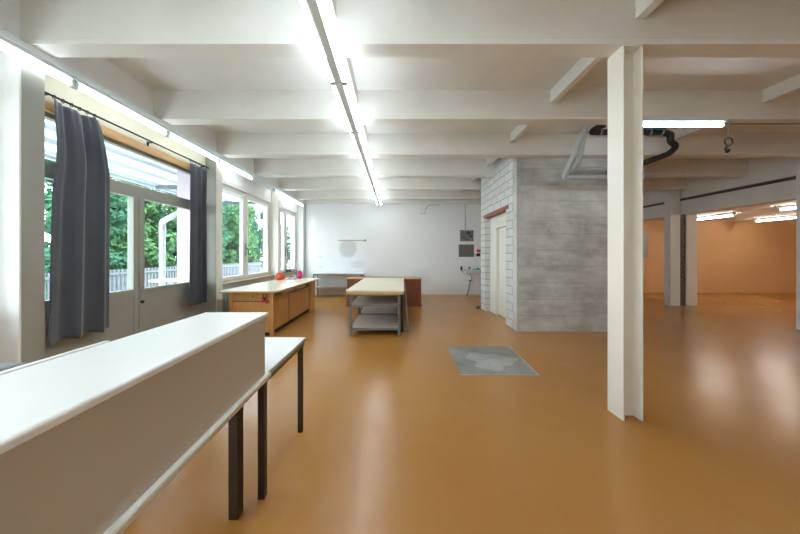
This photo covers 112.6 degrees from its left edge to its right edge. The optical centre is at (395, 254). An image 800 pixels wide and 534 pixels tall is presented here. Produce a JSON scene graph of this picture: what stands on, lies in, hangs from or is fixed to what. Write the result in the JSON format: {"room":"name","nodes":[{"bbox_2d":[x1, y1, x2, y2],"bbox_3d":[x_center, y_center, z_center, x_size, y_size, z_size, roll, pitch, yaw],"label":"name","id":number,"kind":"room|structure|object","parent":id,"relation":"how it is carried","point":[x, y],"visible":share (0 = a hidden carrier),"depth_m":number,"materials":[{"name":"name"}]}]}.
{"room":"workshop","nodes":[
{"label":"workshop","id":0,"kind":"room"},
{"bbox_2d":[0,45,44,363],"bbox_3d":[-3.503,-0.192,2.415,0.433,3.284,0.166,0,0,0],"label":"wall column","id":1,"kind":"structure","parent":0,"point":[22,85],"depth_m":2.35,"materials":[{"name":"white paint"}]},
{"bbox_2d":[177,170,189,282],"bbox_3d":[-3.910,-0.290,5.080,0.380,3.720,0.160,0,0,0],"label":"wall","id":2,"kind":"structure","parent":0,"point":[183,179],"depth_m":5.00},
{"bbox_2d":[45,73,205,167],"bbox_3d":[-3.605,-1.677,3.697,0.230,0.314,2.401,0,0,0],"label":"trim","id":3,"kind":"structure","parent":2,"relation":"attached to","point":[53,86],"depth_m":3.35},
{"bbox_2d":[45,91,208,169],"bbox_3d":[-3.454,-1.515,3.697,0.091,0.160,2.381,0,0,0],"label":"rail","id":4,"kind":"object","parent":2,"relation":"attached to","point":[49,107],"visible":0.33,"depth_m":3.50,"materials":[{"name":"brown wood"}]},
{"bbox_2d":[49,95,109,345],"bbox_3d":[-3.408,-0.355,2.903,0.082,2.495,0.606,0,0,0],"label":"curtain","id":5,"kind":"object","parent":4,"relation":"hanging from","point":[80,209],"visible":1,"depth_m":2.85,"materials":[{"name":"grey fabric"}]},
{"bbox_2d":[189,160,207,306],"bbox_3d":[-3.410,-0.370,4.594,0.078,2.465,0.411,0,0,1],"label":"curtain","id":6,"kind":"object","parent":4,"relation":"hanging from","point":[198,175],"visible":1,"depth_m":4.61,"materials":[{"name":"grey fabric"}]},
{"bbox_2d":[159,211,176,284],"bbox_3d":[-4.370,0.357,5.163,0.465,2.425,0.098,0,0,12],"label":"downpipe","id":7,"kind":"object","parent":2,"relation":"attached to","point":[162,224],"visible":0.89,"depth_m":5.16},
{"bbox_2d":[222,165,270,202],"bbox_3d":[-3.605,-1.647,6.263,0.230,0.374,2.401,0,0,0],"label":"trim","id":8,"kind":"structure","parent":2,"relation":"attached to","point":[230,178],"depth_m":6.15,"materials":[{"name":"white paint"}]},
{"bbox_2d":[202,155,221,312],"bbox_3d":[-3.505,-0.192,4.979,0.430,3.284,0.169,0,0,0],"label":"wall column","id":9,"kind":"structure","parent":0,"point":[214,173],"depth_m":4.89,"materials":[{"name":"beige paint"}]},
{"bbox_2d":[45,111,201,357],"bbox_3d":[-3.547,-0.035,3.697,0.166,2.970,2.401,0,0,0],"label":"door","id":10,"kind":"structure","parent":9,"relation":"attached to","point":[139,308],"depth_m":3.62,"materials":[{"name":"beige paint"}]},
{"bbox_2d":[222,272,296,289],"bbox_3d":[-3.610,1.020,7.242,0.220,0.860,4.357,0,0,0],"label":"wall","id":11,"kind":"structure","parent":0,"point":[244,283],"depth_m":6.38,"materials":[{"name":"white paint"}]},
{"bbox_2d":[222,293,228,311],"bbox_3d":[-3.420,1.030,5.945,0.120,0.640,1.690,0,0,0],"label":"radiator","id":12,"kind":"object","parent":11,"relation":"attached to","point":[225,296],"visible":0.02,"depth_m":5.28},
{"bbox_2d":[222,184,273,284],"bbox_3d":[-3.515,-0.435,6.263,0.230,2.050,2.401,0,0,0],"label":"window","id":13,"kind":"structure","parent":11,"relation":"in","point":[243,275],"depth_m":6.21,"materials":[{"name":"white paint"}]},
{"bbox_2d":[281,208,298,273],"bbox_3d":[-3.515,-0.435,8.524,0.230,2.050,1.791,0,0,0],"label":"window","id":14,"kind":"structure","parent":11,"relation":"in","point":[284,212],"depth_m":8.56,"materials":[{"name":"white paint"}]},
{"bbox_2d":[281,269,296,272],"bbox_3d":[-3.470,0.507,8.475,0.120,0.094,1.450,0,0,0],"label":"tray","id":15,"kind":"object","parent":14,"relation":"on","point":[287,270],"visible":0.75,"depth_m":8.51,"materials":[{"name":"black plastic"}]},
{"bbox_2d":[263,190,280,279],"bbox_3d":[-3.505,-0.192,7.546,0.430,3.284,0.165,0,0,0],"label":"wall column","id":16,"kind":"structure","parent":0,"point":[275,205],"depth_m":7.46,"materials":[{"name":"beige paint"}]},
{"bbox_2d":[291,203,304,277],"bbox_3d":[-3.495,-0.192,9.490,0.450,3.284,0.140,0,0,0],"label":"wall column","id":17,"kind":"structure","parent":0,"point":[300,216],"depth_m":9.42,"materials":[{"name":"white paint"}]},
{"bbox_2d":[306,204,480,293],"bbox_3d":[2.075,-0.390,9.920,11.650,3.680,0.720,0,0,0],"label":"wall","id":18,"kind":"structure","parent":0,"point":[401,241],"depth_m":9.56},
{"bbox_2d":[0,0,302,202],"bbox_3d":[-3.505,-2.032,3.180,0.430,0.396,12.760,0,0,0],"label":"trim","id":19,"kind":"structure","parent":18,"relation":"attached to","point":[102,71],"depth_m":3.17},
{"bbox_2d":[166,125,220,162],"bbox_3d":[-3.235,-1.756,4.315,0.100,0.156,1.090,0,0,0],"label":"strip light","id":20,"kind":"object","parent":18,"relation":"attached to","point":[173,131],"visible":0.84,"depth_m":4.22,"materials":[{"name":"white"}]},
{"bbox_2d":[281,195,296,213],"bbox_3d":[-3.605,-1.647,8.524,0.230,0.374,1.791,0,0,0],"label":"trim","id":21,"kind":"structure","parent":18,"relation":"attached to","point":[286,204],"depth_m":8.67,"materials":[{"name":"white paint"}]},
{"bbox_2d":[305,204,305,277],"bbox_3d":[-3.240,-0.415,9.548,0.020,3.610,0.020,0,0,0],"label":"conduit","id":22,"kind":"object","parent":18,"relation":"attached to","point":[305,204],"visible":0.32,"depth_m":9.54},
{"bbox_2d":[315,294,480,295],"bbox_3d":[2.325,1.425,9.554,11.050,0.050,0.012,0,0,0],"label":"baseboard","id":23,"kind":"structure","parent":18,"relation":"attached to","point":[315,294],"depth_m":9.55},
{"bbox_2d":[420,205,429,213],"bbox_3d":[1.221,-1.639,9.524,0.709,0.327,0.069,0,0,0],"label":"sensor box","id":24,"kind":"object","parent":18,"relation":"attached to","point":[422,210],"visible":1,"depth_m":9.49,"materials":[{"name":"white paint"}]},
{"bbox_2d":[459,229,473,241],"bbox_3d":[2.528,-0.689,9.545,0.530,0.448,0.028,0,0,0],"label":"wall panel","id":25,"kind":"object","parent":18,"relation":"attached to","point":[465,235],"visible":1,"depth_m":9.53,"materials":[{"name":"grey paint"}]},
{"bbox_2d":[459,244,473,256],"bbox_3d":[2.512,-0.154,9.545,0.548,0.451,0.028,0,0,0],"label":"wall panel","id":26,"kind":"object","parent":18,"relation":"attached to","point":[465,250],"visible":1,"depth_m":9.53,"materials":[{"name":"grey paint"}]},
{"bbox_2d":[476,247,480,255],"bbox_3d":[2.933,-0.123,9.512,0.165,0.340,0.094,0,0,0],"label":"dispenser","id":27,"kind":"object","parent":18,"relation":"attached to","point":[478,249],"visible":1,"depth_m":9.47,"materials":[{"name":"plastic"}]},
{"bbox_2d":[105,57,799,158],"bbox_3d":[2.180,-2.355,3.205,11.860,0.250,13.210,0,0,0],"label":"ceiling","id":28,"kind":"structure","parent":0,"point":[157,73],"depth_m":3.32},
{"bbox_2d":[324,0,335,18],"bbox_3d":[-0.560,-2.145,1.764,0.080,0.170,1.136,0,0,0],"label":"joist","id":29,"kind":"object","parent":28,"relation":"attached to","point":[330,4],"visible":0.68,"depth_m":2.25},
{"bbox_2d":[340,57,357,102],"bbox_3d":[-0.560,-2.145,3.047,0.080,0.170,1.136,0,0,0],"label":"joist","id":30,"kind":"object","parent":28,"relation":"attached to","point":[346,62],"visible":0.44,"depth_m":3.15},
{"bbox_2d":[360,125,367,142],"bbox_3d":[-0.560,-2.145,4.330,0.080,0.170,1.136,0,0,0],"label":"joist","id":31,"kind":"object","parent":28,"relation":"attached to","point":[362,127],"visible":0.38,"depth_m":4.56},
{"bbox_2d":[369,158,373,165],"bbox_3d":[-0.560,-2.145,5.613,0.080,0.170,1.136,0,0,0],"label":"joist","id":32,"kind":"object","parent":28,"relation":"attached to","point":[371,160],"visible":0.36,"depth_m":5.95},
{"bbox_2d":[254,159,494,177],"bbox_3d":[-0.502,-2.032,6.248,5.575,0.396,0.159,0,0,0],"label":"ceiling beam","id":33,"kind":"structure","parent":28,"relation":"attached to","point":[264,168],"depth_m":6.18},
{"bbox_2d":[252,174,275,191],"bbox_3d":[-3.235,-1.756,6.560,0.100,0.156,1.120,0,0,0],"label":"strip light","id":34,"kind":"object","parent":33,"relation":"attached to","point":[256,177],"visible":0.88,"depth_m":6.47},
{"bbox_2d":[366,177,376,188],"bbox_3d":[-0.575,-1.779,6.485,0.169,0.110,1.090,0,0,0],"label":"strip light","id":35,"kind":"object","parent":33,"relation":"attached to","point":[372,180],"visible":0.77,"depth_m":6.40,"materials":[{"name":"white"}]},
{"bbox_2d":[303,200,480,203],"bbox_3d":[2.295,-2.032,9.490,11.130,0.396,0.140,0,0,0],"label":"ceiling beam","id":36,"kind":"structure","parent":28,"relation":"attached to","point":[305,201],"depth_m":9.42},
{"bbox_2d":[19,0,799,56],"bbox_3d":[2.410,-2.032,2.400,11.400,0.396,0.159,0,0,0],"label":"ceiling beam","id":37,"kind":"structure","parent":28,"relation":"attached to","point":[57,28],"depth_m":2.33,"materials":[{"name":"paint"}]},
{"bbox_2d":[0,27,77,87],"bbox_3d":[-3.235,-1.756,2.130,0.100,0.156,1.100,0,0,0],"label":"strip light","id":38,"kind":"object","parent":37,"relation":"attached to","point":[7,39],"visible":1,"depth_m":2.38,"materials":[{"name":"white"}]},
{"bbox_2d":[300,0,346,82],"bbox_3d":[-0.575,-1.779,2.150,0.169,0.110,1.080,0,0,0],"label":"strip light","id":39,"kind":"object","parent":37,"relation":"attached to","point":[318,9],"visible":1,"depth_m":2.13,"materials":[{"name":"white"}]},
{"bbox_2d":[296,191,643,199],"bbox_3d":[2.410,-2.032,8.815,11.400,0.396,0.159,0,0,0],"label":"ceiling beam","id":40,"kind":"structure","parent":28,"relation":"attached to","point":[302,195],"depth_m":8.75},
{"bbox_2d":[290,195,304,206],"bbox_3d":[-3.235,-1.756,8.750,0.100,0.156,1.100,0,0,0],"label":"strip light","id":41,"kind":"object","parent":40,"relation":"attached to","point":[293,197],"visible":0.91,"depth_m":8.72,"materials":[{"name":"white"}]},
{"bbox_2d":[375,198,381,204],"bbox_3d":[-0.575,-1.779,8.655,0.169,0.110,1.090,0,0,0],"label":"strip light","id":42,"kind":"object","parent":40,"relation":"attached to","point":[378,201],"visible":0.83,"depth_m":8.63,"materials":[{"name":"white"}]},
{"bbox_2d":[153,90,799,124],"bbox_3d":[2.410,-2.032,3.683,11.400,0.396,0.159,0,0,0],"label":"ceiling beam","id":43,"kind":"structure","parent":28,"relation":"attached to","point":[173,107],"depth_m":3.62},
{"bbox_2d":[73,72,169,135],"bbox_3d":[-3.235,-1.756,3.225,0.100,0.156,1.090,0,0,0],"label":"strip light","id":44,"kind":"object","parent":43,"relation":"attached to","point":[83,81],"visible":0.81,"depth_m":3.09,"materials":[{"name":"white"}]},
{"bbox_2d":[331,77,360,132],"bbox_3d":[-0.575,-1.779,3.230,0.169,0.110,1.080,0,0,0],"label":"strip light","id":45,"kind":"object","parent":43,"relation":"attached to","point":[343,88],"visible":0.83,"depth_m":3.10,"materials":[{"name":"white"}]},
{"bbox_2d":[350,132,368,159],"bbox_3d":[-0.575,-1.779,4.315,0.169,0.110,1.090,0,0,0],"label":"strip light","id":46,"kind":"object","parent":43,"relation":"attached to","point":[358,136],"visible":0.81,"depth_m":4.22,"materials":[{"name":"white"}]},
{"bbox_2d":[643,117,727,126],"bbox_3d":[3.810,-1.779,3.593,1.220,0.110,0.080,0,0,0],"label":"strip light","id":47,"kind":"object","parent":43,"relation":"attached to","point":[647,121],"visible":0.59,"depth_m":3.57,"materials":[{"name":"white"}]},
{"bbox_2d":[724,121,732,152],"bbox_3d":[4.560,-1.617,3.660,0.121,0.435,0.028,0,0,0],"label":"hook","id":48,"kind":"object","parent":43,"relation":"hanging from","point":[726,150],"visible":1,"depth_m":3.65,"materials":[{"name":"black metal"}]},
{"bbox_2d":[726,123,799,124],"bbox_3d":[6.115,-1.806,3.665,3.371,0.033,0.018,0,0,0],"label":"cable conduit","id":49,"kind":"object","parent":43,"relation":"attached to","point":[726,123],"visible":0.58,"depth_m":3.66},
{"bbox_2d":[278,178,686,190],"bbox_3d":[2.410,-2.032,7.532,11.400,0.396,0.159,0,0,0],"label":"ceiling beam","id":50,"kind":"structure","parent":28,"relation":"attached to","point":[286,184],"depth_m":7.47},
{"bbox_2d":[275,186,291,199],"bbox_3d":[-3.235,-1.756,7.660,0.100,0.156,1.080,0,0,0],"label":"strip light","id":51,"kind":"object","parent":50,"relation":"attached to","point":[277,189],"visible":0.84,"depth_m":7.60,"materials":[{"name":"white"}]},
{"bbox_2d":[371,189,379,197],"bbox_3d":[-0.575,-1.779,7.570,0.169,0.110,1.080,0,0,0],"label":"strip light","id":52,"kind":"object","parent":50,"relation":"attached to","point":[375,192],"visible":0.82,"depth_m":7.51,"materials":[{"name":"white"}]},
{"bbox_2d":[486,158,497,165],"bbox_3d":[2.130,-2.145,5.613,0.080,0.170,1.136,0,0,0],"label":"joist","id":53,"kind":"object","parent":28,"relation":"attached to","point":[489,161],"visible":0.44,"depth_m":5.97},
{"bbox_2d":[217,133,799,157],"bbox_3d":[2.410,-2.032,4.965,11.400,0.396,0.159,0,0,0],"label":"ceiling beam","id":54,"kind":"structure","parent":28,"relation":"attached to","point":[229,145],"depth_m":4.90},
{"bbox_2d":[219,155,253,179],"bbox_3d":[-3.235,-1.756,5.430,0.100,0.156,1.140,0,0,0],"label":"strip light","id":55,"kind":"object","parent":54,"relation":"attached to","point":[223,159],"visible":0.86,"depth_m":5.34,"materials":[{"name":"white"}]},
{"bbox_2d":[360,157,373,176],"bbox_3d":[-0.575,-1.779,5.400,0.169,0.110,1.080,0,0,0],"label":"strip light","id":56,"kind":"object","parent":54,"relation":"attached to","point":[367,164],"visible":0.82,"depth_m":5.33,"materials":[{"name":"white"}]},
{"bbox_2d":[510,125,531,142],"bbox_3d":[2.130,-2.145,4.330,0.080,0.170,1.136,0,0,0],"label":"joist","id":57,"kind":"object","parent":28,"relation":"attached to","point":[519,130],"visible":0.49,"depth_m":4.59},
{"bbox_2d":[551,57,603,102],"bbox_3d":[2.130,-2.145,3.047,0.080,0.170,1.136,0,0,0],"label":"joist","id":58,"kind":"object","parent":28,"relation":"attached to","point":[584,65],"visible":0.56,"depth_m":3.16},
{"bbox_2d":[562,125,653,179],"bbox_3d":[3.751,-1.760,4.447,1.598,0.848,0.721,0,0,0],"label":"pipe","id":59,"kind":"object","parent":28,"relation":"hanging from","point":[584,128],"visible":0.77,"depth_m":4.65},
{"bbox_2d":[573,127,646,170],"bbox_3d":[3.842,-1.870,4.660,1.356,0.691,0.451,0,0,0],"label":"pipe","id":60,"kind":"object","parent":28,"relation":"hanging from","point":[581,150],"visible":0.62,"depth_m":4.80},
{"bbox_2d":[589,125,678,165],"bbox_3d":[4.091,-1.820,4.619,1.544,0.770,0.304,0,0,-8],"label":"insulated pipe","id":61,"kind":"object","parent":28,"relation":"hanging from","point":[598,130],"visible":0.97,"depth_m":4.57,"materials":[{"name":"black plastic"}]},
{"bbox_2d":[636,0,663,18],"bbox_3d":[2.130,-2.145,1.764,0.080,0.170,1.136,0,0,0],"label":"joist","id":62,"kind":"object","parent":28,"relation":"attached to","point":[644,8],"visible":1,"depth_m":2.26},
{"bbox_2d":[672,127,707,139],"bbox_3d":[5.000,-2.145,4.330,0.080,0.170,1.136,0,0,0],"label":"joist","id":63,"kind":"object","parent":28,"relation":"attached to","point":[681,132],"visible":0.16,"depth_m":4.59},
{"bbox_2d":[643,159,746,177],"bbox_3d":[6.235,-2.032,6.248,3.750,0.396,0.159,0,0,0],"label":"ceiling beam","id":64,"kind":"structure","parent":28,"relation":"attached to","point":[663,168],"depth_m":6.18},
{"bbox_2d":[763,74,799,102],"bbox_3d":[5.000,-2.145,3.047,0.080,0.170,1.136,0,0,0],"label":"joist","id":65,"kind":"object","parent":28,"relation":"attached to","point":[791,85],"visible":1,"depth_m":3.44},
{"bbox_2d":[122,293,799,533],"bbox_3d":[6.225,1.550,3.450,19.950,0.200,13.700,0,0,0],"label":"floor","id":66,"kind":"structure","parent":0,"point":[393,439],"depth_m":2.12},
{"bbox_2d":[103,372,270,533],"bbox_3d":[-1.141,1.067,0.607,0.965,0.765,1.913,0,0,0],"label":"work table","id":67,"kind":"object","parent":66,"relation":"on","point":[233,416],"visible":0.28,"depth_m":1.22,"materials":[{"name":"white laminate"}]},
{"bbox_2d":[0,362,26,371],"bbox_3d":[-1.373,0.517,0.748,0.325,0.334,0.265,0,0,0],"label":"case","id":68,"kind":"object","parent":67,"relation":"on","point":[3,365],"visible":0.2,"depth_m":0.85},
{"bbox_2d":[0,312,268,533],"bbox_3d":[-0.894,0.505,0.777,0.434,0.356,1.525,0,0,0],"label":"box","id":69,"kind":"object","parent":67,"relation":"on","point":[85,432],"visible":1,"depth_m":0.72,"materials":[{"name":"grey laminate"}]},
{"bbox_2d":[218,278,319,335],"bbox_3d":[-2.583,1.040,5.980,1.025,0.820,2.650,0,0,0],"label":"workbench","id":70,"kind":"object","parent":66,"relation":"on","point":[287,300],"visible":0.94,"depth_m":5.04,"materials":[{"name":"brown wood"}]},
{"bbox_2d":[275,272,284,279],"bbox_3d":[-2.918,0.533,6.720,0.217,0.190,0.208,0,0,0],"label":"cloth bundle","id":71,"kind":"object","parent":70,"relation":"on","point":[279,276],"visible":0.95,"depth_m":6.66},
{"bbox_2d":[297,271,302,278],"bbox_3d":[-2.558,0.522,7.120,0.122,0.213,0.126,0,0,0],"label":"cloth bundle","id":72,"kind":"object","parent":70,"relation":"on","point":[299,274],"visible":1,"depth_m":7.08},
{"bbox_2d":[258,337,305,499],"bbox_3d":[-1.185,1.067,1.897,0.875,0.765,0.663,0,0,0],"label":"work table","id":73,"kind":"object","parent":66,"relation":"on","point":[278,350],"visible":0.41,"depth_m":1.75,"materials":[{"name":"white laminate"}]},
{"bbox_2d":[312,272,363,295],"bbox_3d":[-1.980,1.030,9.260,1.700,0.840,0.520,0,0,0],"label":"side table","id":74,"kind":"object","parent":66,"relation":"on","point":[315,273],"visible":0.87,"depth_m":9.04,"materials":[{"name":"white laminate"}]},
{"bbox_2d":[315,286,346,287],"bbox_3d":[-1.980,1.107,9.270,1.620,0.025,0.460,0,0,0],"label":"shelf","id":75,"kind":"object","parent":74,"relation":"attached to","point":[316,286],"depth_m":9.04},
{"bbox_2d":[346,278,403,335],"bbox_3d":[-0.335,1.037,6.000,1.100,0.826,2.600,0,0,0],"label":"bench","id":76,"kind":"object","parent":66,"relation":"on","point":[379,298],"visible":1,"depth_m":5.17,"materials":[{"name":"brown wood"}]},
{"bbox_2d":[352,315,397,327],"bbox_3d":[-0.375,1.319,5.325,0.876,0.023,1.066,0,0,0],"label":"shelf","id":77,"kind":"object","parent":76,"relation":"attached to","point":[362,321],"depth_m":5.25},
{"bbox_2d":[352,296,397,303],"bbox_3d":[-0.375,0.898,5.325,0.876,0.023,1.066,0,0,0],"label":"shelf","id":78,"kind":"object","parent":76,"relation":"attached to","point":[360,299],"depth_m":5.20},
{"bbox_2d":[361,307,396,313],"bbox_3d":[-0.375,1.319,6.570,0.876,0.023,1.236,0,0,0],"label":"shelf","id":79,"kind":"object","parent":76,"relation":"attached to","point":[365,310],"depth_m":6.29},
{"bbox_2d":[400,294,402,331],"bbox_3d":[0.113,1.140,5.475,0.045,0.620,0.850,0,0,0],"label":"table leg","id":80,"kind":"object","parent":76,"relation":"attached to","point":[401,295],"visible":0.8,"depth_m":5.05,"materials":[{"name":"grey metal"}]},
{"bbox_2d":[346,277,421,306],"bbox_3d":[-0.335,1.058,7.835,2.150,0.785,0.690,0,0,0],"label":"sideboard","id":81,"kind":"object","parent":66,"relation":"on","point":[413,284],"visible":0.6,"depth_m":7.51,"materials":[{"name":"red wood"}]},
{"bbox_2d":[404,283,408,332],"bbox_3d":[0.200,0.985,5.000,0.100,0.930,0.040,0,0,0],"label":"board","id":82,"kind":"object","parent":66,"relation":"on","point":[407,321],"visible":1,"depth_m":4.98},
{"bbox_2d":[460,267,480,295],"bbox_3d":[2.645,0.937,9.325,0.750,1.045,0.450,0,0,0],"label":"sink","id":83,"kind":"object","parent":66,"relation":"on","point":[469,271],"visible":0.98,"depth_m":9.30,"materials":[{"name":"white ceramic"}]},
{"bbox_2d":[460,270,480,273],"bbox_3d":[2.645,0.603,9.325,0.750,0.135,0.450,0,0,0],"label":"basin","id":84,"kind":"object","parent":83,"relation":"in","point":[463,271],"depth_m":9.18,"materials":[{"name":"white ceramic"}]},
{"bbox_2d":[448,346,538,374],"bbox_3d":[1.286,1.453,3.723,1.028,0.014,1.009,0,0,0],"label":"floor patch","id":85,"kind":"object","parent":66,"relation":"in","point":[469,360],"depth_m":3.63,"materials":[{"name":"grey concrete"}]},
{"bbox_2d":[608,45,642,420],"bbox_3d":[2.070,-0.192,2.416,0.174,3.284,0.176,0,0,0],"label":"steel column","id":86,"kind":"structure","parent":66,"relation":"on","point":[625,66],"depth_m":2.40,"materials":[{"name":"beige paint"}]},
{"bbox_2d":[664,191,679,305],"bbox_3d":[7.970,-0.390,7.707,0.280,3.680,0.185,0,0,0],"label":"concrete column","id":87,"kind":"structure","parent":66,"relation":"on","point":[671,198],"depth_m":7.62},
{"bbox_2d":[680,215,684,305],"bbox_3d":[8.190,0.150,7.705,0.160,2.600,0.150,0,0,0],"label":"joint","id":88,"kind":"object","parent":87,"relation":"attached to","point":[682,217],"visible":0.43,"depth_m":7.63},
{"bbox_2d":[685,215,696,305],"bbox_3d":[8.425,0.150,7.700,0.310,2.600,0.200,0,0,0],"label":"concrete column","id":89,"kind":"structure","parent":66,"relation":"on","point":[690,220],"depth_m":7.60,"materials":[{"name":"white paint"}]},
{"bbox_2d":[643,179,795,220],"bbox_3d":[8.290,-1.345,3.425,0.320,0.390,13.250,0,0,0],"label":"girder","id":90,"kind":"object","parent":89,"relation":"on","point":[785,191],"visible":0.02,"depth_m":6.41,"materials":[{"name":"grey paint"}]},
{"bbox_2d":[643,176,795,207],"bbox_3d":[8.310,-1.577,3.425,0.260,0.075,13.250,0,0,0],"label":"board","id":91,"kind":"object","parent":90,"relation":"on","point":[794,177],"visible":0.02,"depth_m":6.43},
{"bbox_2d":[643,158,795,205],"bbox_3d":[8.285,-2.033,3.425,0.340,0.835,13.250,0,0,0],"label":"girder","id":92,"kind":"object","parent":91,"relation":"on","point":[758,170],"visible":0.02,"depth_m":6.20,"materials":[{"name":"grey paint"}]},
{"bbox_2d":[796,158,799,329],"bbox_3d":[7.970,-0.390,5.145,0.280,3.680,0.170,0,0,0],"label":"concrete column","id":93,"kind":"structure","parent":66,"relation":"on","point":[797,159],"depth_m":5.19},
{"bbox_2d":[481,158,512,328],"bbox_3d":[2.393,-0.390,6.215,0.200,3.680,1.970,0,0,0],"label":"wall","id":94,"kind":"structure","parent":0,"point":[497,191],"depth_m":5.97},
{"bbox_2d":[483,205,508,218],"bbox_3d":[2.384,-0.985,6.205,0.198,0.080,1.550,0,0,0],"label":"lintel","id":95,"kind":"object","parent":94,"relation":"attached to","point":[502,210],"visible":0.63,"depth_m":6.08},
{"bbox_2d":[490,212,505,317],"bbox_3d":[2.475,0.253,6.225,0.115,2.395,1.310,0,0,0],"label":"door","id":96,"kind":"structure","parent":94,"relation":"in","point":[497,234],"depth_m":6.46,"materials":[{"name":"beige paint"}]},
{"bbox_2d":[513,158,518,331],"bbox_3d":[2.306,-0.191,5.145,0.034,3.282,0.174,0,0,0],"label":"trim","id":97,"kind":"structure","parent":94,"relation":"attached to","point":[516,161],"depth_m":5.07,"materials":[{"name":"concrete"}]},
{"bbox_2d":[513,158,607,331],"bbox_3d":[3.317,-0.390,5.145,2.047,3.680,0.170,0,0,0],"label":"wall","id":98,"kind":"structure","parent":0,"point":[563,224],"depth_m":5.06,"materials":[{"name":"concrete"}]},
{"bbox_2d":[643,221,795,291],"bbox_3d":[12.050,-0.515,10.180,8.300,3.930,0.200,0,0,0],"label":"wall","id":99,"kind":"structure","parent":0,"point":[732,256],"depth_m":10.08,"materials":[{"name":"orange paint"}]},
{"bbox_2d":[643,231,647,257],"bbox_3d":[9.160,-0.390,9.991,0.420,0.980,0.138,0,0,0],"label":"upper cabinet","id":100,"kind":"object","parent":99,"relation":"attached to","point":[645,233],"visible":0.43,"depth_m":9.92,"materials":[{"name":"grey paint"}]},
{"bbox_2d":[643,292,795,292],"bbox_3d":[11.950,1.420,10.070,8.100,0.060,0.020,0,0,0],"label":"baseboard","id":101,"kind":"structure","parent":99,"relation":"attached to","point":[643,292],"depth_m":10.06,"materials":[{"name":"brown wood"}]},
{"bbox_2d":[650,201,795,220],"bbox_3d":[12.330,-1.875,3.450,7.740,1.210,13.700,0,0,0],"label":"ceiling","id":102,"kind":"structure","parent":0,"point":[769,210],"depth_m":8.17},
{"bbox_2d":[697,212,735,219],"bbox_3d":[10.080,-1.215,8.475,0.100,0.110,1.050,0,0,0],"label":"strip light","id":103,"kind":"object","parent":102,"relation":"attached to","point":[733,213],"visible":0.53,"depth_m":8.36,"materials":[{"name":"white"}]},
{"bbox_2d":[754,215,795,221],"bbox_3d":[12.650,-1.215,8.800,0.100,0.110,1.200,0,0,0],"label":"strip light","id":104,"kind":"object","parent":102,"relation":"attached to","point":[792,216],"visible":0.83,"depth_m":8.89,"materials":[{"name":"white"}]},
{"bbox_2d":[778,204,795,210],"bbox_3d":[10.050,-1.215,6.450,0.100,0.110,1.100,0,0,0],"label":"strip light","id":105,"kind":"object","parent":102,"relation":"attached to","point":[794,205],"visible":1,"depth_m":6.85,"materials":[{"name":"white"}]},
{"bbox_3d":[-21.875,1.670,14.000,36.250,0.200,52.000,0,0,0],"label":"floor","id":106,"kind":"structure","parent":0,"visible":0},
{"bbox_2d":[45,159,126,299],"bbox_3d":[-9.791,-0.844,7.905,2.558,4.840,2.565,0,0,0],"label":"tree","id":107,"kind":"object","parent":106,"relation":"on","point":[116,231],"visible":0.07,"depth_m":8.46,"materials":[{"name":"green plant"}]},
{"bbox_2d":[45,177,126,252],"bbox_3d":[-12.616,-1.247,11.319,2.847,5.655,2.785,0,0,0],"label":"tree","id":108,"kind":"object","parent":106,"relation":"on","point":[46,182],"visible":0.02,"depth_m":10.20,"materials":[{"name":"green plant"}]},
{"bbox_2d":[110,177,176,287],"bbox_3d":[-9.817,-0.943,10.571,2.694,5.036,2.649,0,0,0],"label":"tree","id":109,"kind":"object","parent":106,"relation":"on","point":[152,211],"visible":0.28,"depth_m":10.40,"materials":[{"name":"green plant"}]},
{"bbox_2d":[45,119,258,204],"bbox_3d":[-4.460,-0.045,3.500,1.400,3.230,8.001,0,0,0],"label":"canopy roof","id":110,"kind":"structure","parent":106,"relation":"on","point":[124,165],"depth_m":4.77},
{"bbox_2d":[45,262,261,299],"bbox_3d":[-7.495,0.960,9.950,0.070,1.140,9.900,0,0,0],"label":"railing fence","id":111,"kind":"object","parent":106,"relation":"on","point":[232,269],"visible":0.23,"depth_m":8.22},
{"bbox_2d":[149,278,176,283],"bbox_3d":[-5.150,1.062,6.100,0.740,1.015,0.740,0,0,0],"label":"garden table","id":112,"kind":"object","parent":106,"relation":"on","point":[170,280],"visible":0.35,"depth_m":5.88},
{"bbox_2d":[150,205,176,261],"bbox_3d":[-12.597,-1.123,14.072,2.796,5.397,2.893,0,0,0],"label":"tree","id":113,"kind":"object","parent":106,"relation":"on","point":[158,218],"visible":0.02,"depth_m":13.38,"materials":[{"name":"green plant"}]},
{"bbox_2d":[166,200,232,262],"bbox_3d":[-9.806,-0.735,13.279,2.620,4.626,2.647,0,0,0],"label":"tree","id":114,"kind":"object","parent":106,"relation":"on","point":[226,210],"visible":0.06,"depth_m":13.70,"materials":[{"name":"green plant"}]},
{"bbox_2d":[222,205,259,263],"bbox_3d":[-9.807,-0.799,16.011,2.647,4.754,2.622,0,0,0],"label":"tree","id":115,"kind":"object","parent":106,"relation":"on","point":[232,224],"visible":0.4,"depth_m":15.76,"materials":[{"name":"green plant"}]},
{"bbox_2d":[223,205,259,259],"bbox_3d":[-12.610,-1.217,21.000,3.062,5.580,2.987,0,0,0],"label":"tree","id":116,"kind":"object","parent":106,"relation":"on","point":[255,224],"visible":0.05,"depth_m":21.74,"materials":[{"name":"green plant"}]},
{"bbox_2d":[252,210,262,269],"bbox_3d":[-12.625,-1.228,24.502,3.079,5.608,3.094,0,0,0],"label":"tree","id":117,"kind":"object","parent":106,"relation":"on","point":[260,232],"visible":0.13,"depth_m":23.67,"materials":[{"name":"green plant"}]},
{"bbox_2d":[281,221,290,268],"bbox_3d":[-11.168,-1.081,28.504,3.868,5.306,3.732,0,0,0],"label":"tree","id":118,"kind":"object","parent":106,"relation":"on","point":[289,224],"visible":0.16,"depth_m":28.31,"materials":[{"name":"green plant"}]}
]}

